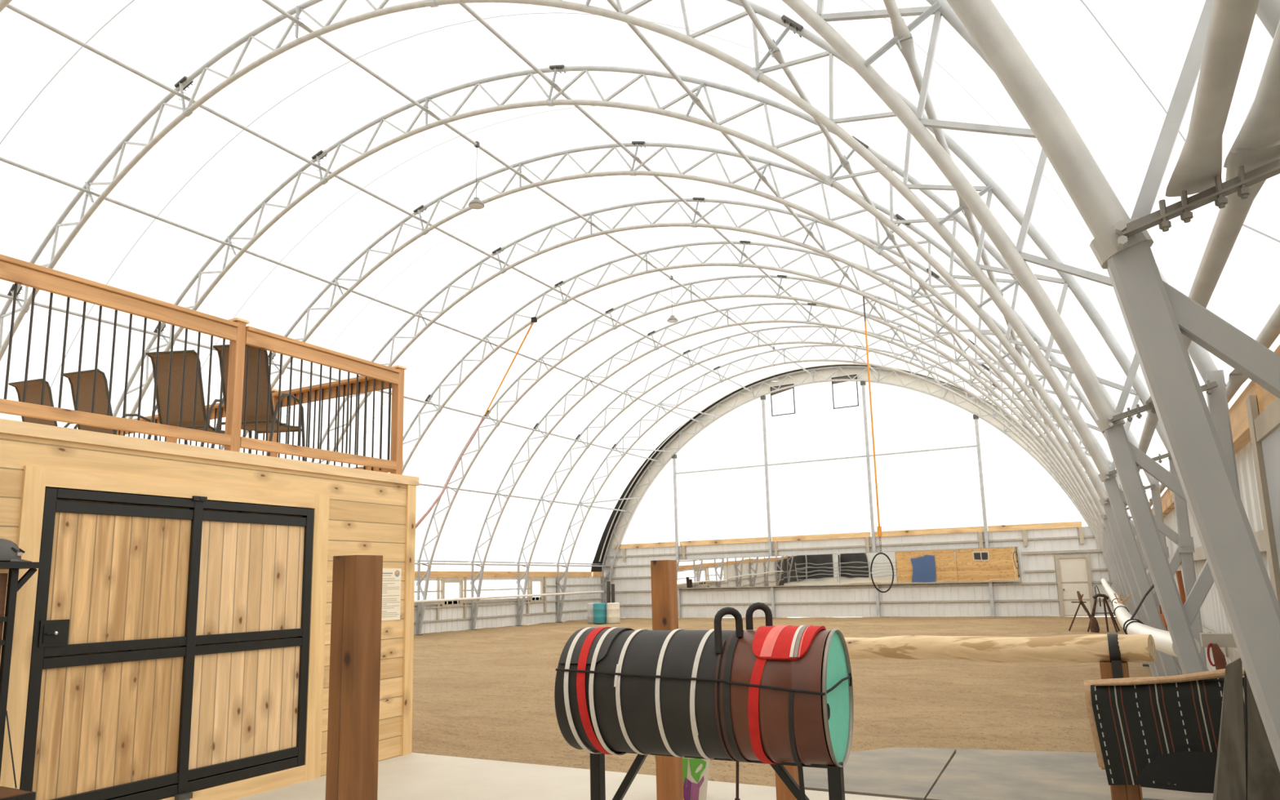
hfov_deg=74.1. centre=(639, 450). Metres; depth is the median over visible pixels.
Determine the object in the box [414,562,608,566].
purlin
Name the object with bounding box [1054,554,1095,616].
door
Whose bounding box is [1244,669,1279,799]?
plank
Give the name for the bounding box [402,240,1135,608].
arch
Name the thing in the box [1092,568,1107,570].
trim
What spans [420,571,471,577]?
trim
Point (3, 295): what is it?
purlin
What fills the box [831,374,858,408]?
window
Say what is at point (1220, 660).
leather strap
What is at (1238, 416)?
trim
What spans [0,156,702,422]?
purlin
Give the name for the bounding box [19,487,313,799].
barn door
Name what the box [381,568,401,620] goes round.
notice sheet
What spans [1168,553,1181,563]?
trim
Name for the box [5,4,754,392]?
purlin
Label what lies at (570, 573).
trim
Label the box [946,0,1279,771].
arch
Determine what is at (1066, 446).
arch
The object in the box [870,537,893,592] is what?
hoop
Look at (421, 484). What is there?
purlin
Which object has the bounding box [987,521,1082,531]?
trim
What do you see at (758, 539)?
trim
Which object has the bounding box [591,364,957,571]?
trim
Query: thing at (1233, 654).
trim
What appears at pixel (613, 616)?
drum
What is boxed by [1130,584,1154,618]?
rope
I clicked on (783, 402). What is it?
window
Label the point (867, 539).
trim
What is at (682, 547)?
trim
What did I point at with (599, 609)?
drum
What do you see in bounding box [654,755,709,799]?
bin
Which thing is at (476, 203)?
lamp
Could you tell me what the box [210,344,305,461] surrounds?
patio chair
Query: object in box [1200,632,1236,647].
wood block
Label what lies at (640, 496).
brace
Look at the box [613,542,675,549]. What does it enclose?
trim
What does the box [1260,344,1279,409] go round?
trim
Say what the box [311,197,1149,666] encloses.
arch
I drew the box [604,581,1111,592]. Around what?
trim
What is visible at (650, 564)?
trim
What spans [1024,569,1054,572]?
trim
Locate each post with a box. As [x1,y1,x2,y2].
[166,437,177,443]
[223,317,249,452]
[266,388,282,457]
[325,555,382,799]
[390,364,406,475]
[650,560,684,799]
[671,454,680,617]
[760,395,775,617]
[775,764,799,799]
[860,381,880,617]
[973,413,995,617]
[1099,661,1142,799]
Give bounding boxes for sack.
[1089,616,1099,632]
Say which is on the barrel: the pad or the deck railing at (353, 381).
the pad
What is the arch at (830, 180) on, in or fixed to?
on the floor at (485, 693)
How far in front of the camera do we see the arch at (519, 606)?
33.13 m
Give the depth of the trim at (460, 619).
34.84 m
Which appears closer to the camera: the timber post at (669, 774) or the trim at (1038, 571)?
the timber post at (669, 774)
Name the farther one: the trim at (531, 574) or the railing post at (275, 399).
the trim at (531, 574)
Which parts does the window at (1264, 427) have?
pane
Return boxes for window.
[414,580,440,599]
[440,579,529,607]
[462,579,526,599]
[528,578,543,602]
[770,383,795,416]
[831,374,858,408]
[1245,395,1279,606]
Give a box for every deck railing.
[0,253,239,445]
[116,414,166,441]
[178,403,264,455]
[240,325,399,470]
[272,376,391,472]
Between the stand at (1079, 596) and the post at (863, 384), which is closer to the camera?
the stand at (1079, 596)
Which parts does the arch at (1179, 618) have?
leg, leg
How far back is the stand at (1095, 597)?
24.00 m
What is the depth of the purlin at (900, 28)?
6.45 m
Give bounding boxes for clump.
[1114,593,1131,604]
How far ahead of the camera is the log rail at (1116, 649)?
5.15 m
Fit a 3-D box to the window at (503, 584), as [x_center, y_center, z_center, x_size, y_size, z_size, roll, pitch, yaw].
[-5.953,5.779,35.241,0.001,0.770,4.500,-6,-10,28]
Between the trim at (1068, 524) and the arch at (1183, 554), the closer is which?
the arch at (1183, 554)
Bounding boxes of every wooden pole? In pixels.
[1161,609,1168,631]
[1175,570,1186,605]
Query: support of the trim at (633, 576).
attached to the wall at (1046, 561)
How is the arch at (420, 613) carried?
on the floor at (485, 693)
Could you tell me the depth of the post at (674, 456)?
41.10 m
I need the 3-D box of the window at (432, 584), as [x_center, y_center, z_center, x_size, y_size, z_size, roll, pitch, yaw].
[-8.196,5.183,31.126,0.001,0.770,2.550,-6,-10,28]
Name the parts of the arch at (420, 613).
leg, leg, splice plate, splice plate, leg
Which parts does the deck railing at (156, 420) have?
rail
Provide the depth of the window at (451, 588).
32.82 m
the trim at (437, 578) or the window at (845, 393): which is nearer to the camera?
the trim at (437, 578)
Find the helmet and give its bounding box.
[0,538,31,562]
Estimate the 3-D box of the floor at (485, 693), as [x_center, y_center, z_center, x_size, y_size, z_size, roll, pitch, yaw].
[-1.447,4.840,19.490,23.580,0.230,41.000,-6,-10,28]
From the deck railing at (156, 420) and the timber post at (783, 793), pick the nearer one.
the timber post at (783, 793)
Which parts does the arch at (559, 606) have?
leg, leg, leg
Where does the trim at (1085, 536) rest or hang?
attached to the wall at (1046, 561)
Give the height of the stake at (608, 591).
1.790 m
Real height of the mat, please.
0.052 m
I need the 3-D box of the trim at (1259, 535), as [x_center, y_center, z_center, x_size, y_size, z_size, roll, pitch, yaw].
[4.128,0.645,5.766,0.090,0.120,2.870,-6,-10,28]
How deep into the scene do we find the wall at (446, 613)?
36.09 m
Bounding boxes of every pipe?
[413,590,604,603]
[1100,578,1200,657]
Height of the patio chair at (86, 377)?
1.078 m
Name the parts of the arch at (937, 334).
splice plate, splice plate, splice plate, splice plate, leg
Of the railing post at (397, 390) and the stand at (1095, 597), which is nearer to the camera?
the railing post at (397, 390)
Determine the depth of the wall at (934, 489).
37.69 m
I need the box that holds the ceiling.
[0,0,1279,571]
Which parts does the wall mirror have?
mirror panel, mirror panel, mirror panel, mirror panel, mirror panel, mirror panel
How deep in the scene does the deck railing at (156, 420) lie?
10.92 m
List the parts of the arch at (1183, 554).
splice plate, splice plate, splice plate, splice plate, splice plate, splice plate, splice plate, leg, gusset plate, leg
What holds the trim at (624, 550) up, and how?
attached to the wall at (1046, 561)
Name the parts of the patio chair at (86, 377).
frame, frame, arm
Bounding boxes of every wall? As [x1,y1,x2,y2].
[413,576,602,634]
[604,526,1115,617]
[621,381,1086,544]
[1146,440,1271,671]
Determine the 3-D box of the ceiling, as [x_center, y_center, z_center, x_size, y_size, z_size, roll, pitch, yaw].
[-1.592,-1.949,20.264,23.195,8.966,40.500,-6,-10,28]
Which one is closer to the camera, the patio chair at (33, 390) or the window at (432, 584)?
the patio chair at (33, 390)
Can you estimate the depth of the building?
7.12 m
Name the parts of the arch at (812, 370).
leg, leg, leg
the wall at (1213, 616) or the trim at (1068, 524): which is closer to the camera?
the wall at (1213, 616)
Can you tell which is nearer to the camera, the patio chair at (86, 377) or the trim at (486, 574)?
the patio chair at (86, 377)
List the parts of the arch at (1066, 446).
splice plate, splice plate, splice plate, splice plate, splice plate, splice plate, leg, leg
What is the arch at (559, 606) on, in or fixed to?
on the floor at (485, 693)
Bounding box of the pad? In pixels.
[747,625,826,764]
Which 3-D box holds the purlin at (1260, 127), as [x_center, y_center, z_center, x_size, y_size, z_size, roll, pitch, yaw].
[9.067,1.195,15.591,0.471,0.125,38.070,-6,-10,28]
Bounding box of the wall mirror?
[676,546,1021,588]
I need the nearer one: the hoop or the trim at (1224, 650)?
the trim at (1224, 650)
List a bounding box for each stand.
[0,561,48,799]
[1068,591,1091,631]
[1087,585,1119,632]
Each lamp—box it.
[468,141,484,208]
[666,275,677,322]
[770,346,779,382]
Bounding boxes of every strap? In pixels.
[484,316,537,414]
[862,296,882,536]
[1207,643,1226,670]
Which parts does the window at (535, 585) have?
pane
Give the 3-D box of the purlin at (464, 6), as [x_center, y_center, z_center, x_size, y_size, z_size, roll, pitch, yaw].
[1.505,-5.709,20.694,0.116,0.068,38.120,-6,-10,28]
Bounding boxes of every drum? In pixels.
[586,602,599,622]
[593,602,606,623]
[606,602,620,623]
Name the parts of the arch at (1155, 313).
leg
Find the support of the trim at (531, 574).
attached to the wall at (446, 613)
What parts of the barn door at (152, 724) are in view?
latch plate, plank panel, plank panel, plank panel, plank panel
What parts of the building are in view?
door casing, door casing, door sill, door casing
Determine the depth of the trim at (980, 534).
34.50 m
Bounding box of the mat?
[925,748,1213,799]
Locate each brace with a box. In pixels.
[581,496,641,504]
[615,447,676,452]
[661,404,719,417]
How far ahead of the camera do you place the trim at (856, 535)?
37.63 m
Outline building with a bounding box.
[0,418,418,799]
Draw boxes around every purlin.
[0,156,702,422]
[0,293,658,462]
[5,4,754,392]
[262,0,814,376]
[414,560,599,564]
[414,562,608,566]
[418,483,626,511]
[458,3,880,375]
[606,0,947,392]
[738,0,1011,426]
[883,0,1057,451]
[1124,0,1279,509]
[1133,19,1279,526]
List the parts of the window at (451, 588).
pane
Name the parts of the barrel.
leg, cord, hoop handle, hoop handle, leg, drum lid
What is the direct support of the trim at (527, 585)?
attached to the wall at (446, 613)
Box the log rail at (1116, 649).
[844,633,1155,678]
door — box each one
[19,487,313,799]
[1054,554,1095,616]
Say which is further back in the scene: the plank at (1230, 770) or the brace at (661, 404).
the brace at (661, 404)
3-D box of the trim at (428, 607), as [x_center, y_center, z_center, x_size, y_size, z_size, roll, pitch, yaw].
[-11.531,4.870,24.751,0.060,0.060,40.600,-6,-10,28]
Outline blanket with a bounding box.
[1084,667,1244,793]
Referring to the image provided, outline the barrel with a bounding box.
[554,602,853,799]
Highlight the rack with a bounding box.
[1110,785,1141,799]
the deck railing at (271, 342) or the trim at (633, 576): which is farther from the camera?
the trim at (633, 576)
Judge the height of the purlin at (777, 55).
0.068 m
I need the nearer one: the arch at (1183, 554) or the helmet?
the helmet
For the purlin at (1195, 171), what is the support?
attached to the arch at (1179, 618)
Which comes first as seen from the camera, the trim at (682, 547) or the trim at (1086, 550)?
the trim at (1086, 550)
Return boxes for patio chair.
[8,377,71,427]
[63,368,157,440]
[145,349,225,446]
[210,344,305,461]
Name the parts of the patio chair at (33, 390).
frame, frame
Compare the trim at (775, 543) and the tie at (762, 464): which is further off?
the tie at (762, 464)
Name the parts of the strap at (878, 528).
chain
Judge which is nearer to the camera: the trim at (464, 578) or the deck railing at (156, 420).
the deck railing at (156, 420)
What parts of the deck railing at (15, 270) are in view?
rail, rail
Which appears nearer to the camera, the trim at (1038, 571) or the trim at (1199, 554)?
the trim at (1199, 554)
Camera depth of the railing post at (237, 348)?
7.15 m
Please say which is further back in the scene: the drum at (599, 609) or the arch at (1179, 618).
the drum at (599, 609)
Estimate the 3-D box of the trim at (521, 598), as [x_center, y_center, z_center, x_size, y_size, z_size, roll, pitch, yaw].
[-5.877,6.211,35.137,0.070,0.120,4.500,-6,-10,28]
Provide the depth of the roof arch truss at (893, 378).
39.44 m
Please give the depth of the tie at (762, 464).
40.34 m
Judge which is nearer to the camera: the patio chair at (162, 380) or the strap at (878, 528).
the patio chair at (162, 380)
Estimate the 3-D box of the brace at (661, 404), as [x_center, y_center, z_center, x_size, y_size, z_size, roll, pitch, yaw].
[2.372,-1.832,39.147,0.060,0.070,4.157,-10,-12,43]
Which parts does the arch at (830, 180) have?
splice plate, splice plate, splice plate, splice plate, splice plate, splice plate, splice plate, splice plate, leg, leg, gusset plate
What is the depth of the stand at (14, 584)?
5.19 m
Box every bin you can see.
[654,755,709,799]
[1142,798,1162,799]
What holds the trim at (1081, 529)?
attached to the wall at (1046, 561)
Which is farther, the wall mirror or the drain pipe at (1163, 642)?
the wall mirror
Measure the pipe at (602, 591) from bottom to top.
0.210 m
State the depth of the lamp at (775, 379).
33.70 m
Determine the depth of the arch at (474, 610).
30.09 m
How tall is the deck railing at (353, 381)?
1.053 m
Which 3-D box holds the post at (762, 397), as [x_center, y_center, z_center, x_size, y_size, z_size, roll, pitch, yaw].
[5.905,2.473,39.016,0.200,10.244,0.200,-6,-10,28]
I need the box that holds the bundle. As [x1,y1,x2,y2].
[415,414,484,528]
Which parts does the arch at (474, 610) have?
leg, leg, leg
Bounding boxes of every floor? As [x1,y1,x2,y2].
[235,616,1152,799]
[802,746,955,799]
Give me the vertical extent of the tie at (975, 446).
0.070 m
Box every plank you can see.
[1213,657,1246,799]
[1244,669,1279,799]
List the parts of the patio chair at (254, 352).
leg, frame, arm, leg, frame, arm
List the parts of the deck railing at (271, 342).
rail, rail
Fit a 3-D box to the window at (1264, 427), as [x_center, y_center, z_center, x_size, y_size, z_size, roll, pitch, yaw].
[3.001,0.196,3.869,0.030,1.210,1.840,-6,-10,28]
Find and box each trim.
[413,598,602,608]
[413,601,442,605]
[413,609,586,623]
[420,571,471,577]
[436,577,439,620]
[462,597,530,603]
[463,577,466,617]
[473,571,517,577]
[519,571,557,577]
[526,577,528,613]
[543,577,546,612]
[543,583,602,586]
[559,571,591,576]
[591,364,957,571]
[591,571,602,576]
[604,564,650,567]
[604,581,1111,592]
[605,535,1094,557]
[605,576,650,578]
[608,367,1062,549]
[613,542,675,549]
[619,598,1111,605]
[622,548,626,561]
[679,537,768,546]
[681,546,685,559]
[771,532,871,542]
[773,541,777,555]
[865,537,870,552]
[874,526,983,537]
[978,531,983,547]
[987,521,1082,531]
[1022,529,1027,546]
[1022,549,1101,554]
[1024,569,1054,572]
[1078,527,1084,543]
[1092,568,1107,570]
[1160,488,1174,515]
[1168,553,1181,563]
[1192,546,1206,561]
[1201,625,1228,657]
[1227,647,1239,661]
[1228,380,1263,453]
[1253,529,1266,553]
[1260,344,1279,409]
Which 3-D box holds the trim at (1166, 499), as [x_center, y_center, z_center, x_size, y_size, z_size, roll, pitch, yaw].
[7.005,0.654,11.200,0.090,0.220,2.910,-6,-10,28]
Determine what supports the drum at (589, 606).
on the floor at (485, 693)
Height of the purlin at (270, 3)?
0.068 m
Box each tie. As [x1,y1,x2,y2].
[675,464,764,474]
[767,455,866,466]
[869,444,976,456]
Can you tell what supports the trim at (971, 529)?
attached to the wall at (1046, 561)
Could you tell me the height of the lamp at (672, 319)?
1.430 m
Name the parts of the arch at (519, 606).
leg, leg, leg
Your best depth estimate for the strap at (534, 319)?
27.74 m
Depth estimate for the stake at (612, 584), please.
37.63 m
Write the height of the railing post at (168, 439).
1.145 m
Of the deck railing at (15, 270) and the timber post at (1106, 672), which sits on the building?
the deck railing at (15, 270)
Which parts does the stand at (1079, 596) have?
leg, leg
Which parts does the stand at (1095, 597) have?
leg, leg, leg, leg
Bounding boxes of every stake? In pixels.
[606,581,610,603]
[611,583,614,602]
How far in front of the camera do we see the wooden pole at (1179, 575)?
9.98 m
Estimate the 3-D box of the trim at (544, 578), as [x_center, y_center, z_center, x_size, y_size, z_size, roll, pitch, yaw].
[-4.271,6.483,38.126,0.060,1.580,0.100,-6,-10,28]
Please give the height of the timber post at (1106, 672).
1.115 m
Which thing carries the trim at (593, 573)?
attached to the wall at (446, 613)
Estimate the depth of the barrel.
3.72 m
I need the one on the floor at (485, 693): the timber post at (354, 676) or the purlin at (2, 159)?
the timber post at (354, 676)
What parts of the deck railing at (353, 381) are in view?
rail, rail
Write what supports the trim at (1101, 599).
attached to the wall at (1046, 561)
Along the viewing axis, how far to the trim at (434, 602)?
31.61 m
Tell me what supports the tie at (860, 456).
attached to the post at (762, 397)
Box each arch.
[0,0,1207,675]
[0,0,1244,674]
[112,64,1182,676]
[220,141,1159,676]
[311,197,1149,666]
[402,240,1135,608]
[415,275,1124,635]
[470,302,1119,630]
[515,324,1118,626]
[555,344,1116,622]
[601,365,1115,607]
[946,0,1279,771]
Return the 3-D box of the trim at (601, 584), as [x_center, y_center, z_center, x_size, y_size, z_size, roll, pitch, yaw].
[-3.126,6.417,40.324,0.060,0.060,5.100,-6,-10,28]
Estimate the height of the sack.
0.440 m
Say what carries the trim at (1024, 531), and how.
attached to the wall at (1046, 561)
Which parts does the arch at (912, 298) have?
splice plate, splice plate, splice plate, splice plate, splice plate, splice plate, leg, leg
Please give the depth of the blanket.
2.90 m
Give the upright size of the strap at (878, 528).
6.026 m
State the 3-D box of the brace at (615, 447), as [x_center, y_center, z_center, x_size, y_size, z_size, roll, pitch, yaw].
[0.332,-0.023,39.997,0.060,0.308,4.161,-10,-12,43]
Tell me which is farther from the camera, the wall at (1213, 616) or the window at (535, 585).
the window at (535, 585)
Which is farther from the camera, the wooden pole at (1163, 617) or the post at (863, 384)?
the post at (863, 384)
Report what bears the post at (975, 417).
on the floor at (485, 693)
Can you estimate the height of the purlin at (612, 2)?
0.068 m
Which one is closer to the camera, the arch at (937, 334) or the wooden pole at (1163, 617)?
the wooden pole at (1163, 617)
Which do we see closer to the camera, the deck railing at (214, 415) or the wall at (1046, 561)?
the deck railing at (214, 415)
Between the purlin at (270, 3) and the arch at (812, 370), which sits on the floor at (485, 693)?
the arch at (812, 370)
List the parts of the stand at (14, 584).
cross rail, cross rail, tie rod, bench seat, bench frame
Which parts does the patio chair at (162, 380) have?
frame, arm, leg, frame, arm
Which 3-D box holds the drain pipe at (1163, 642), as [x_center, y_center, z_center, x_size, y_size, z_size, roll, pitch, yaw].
[8.451,2.550,15.192,0.293,0.384,23.870,-6,-10,27]
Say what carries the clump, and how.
on the drain pipe at (1163, 642)
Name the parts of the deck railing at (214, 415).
rail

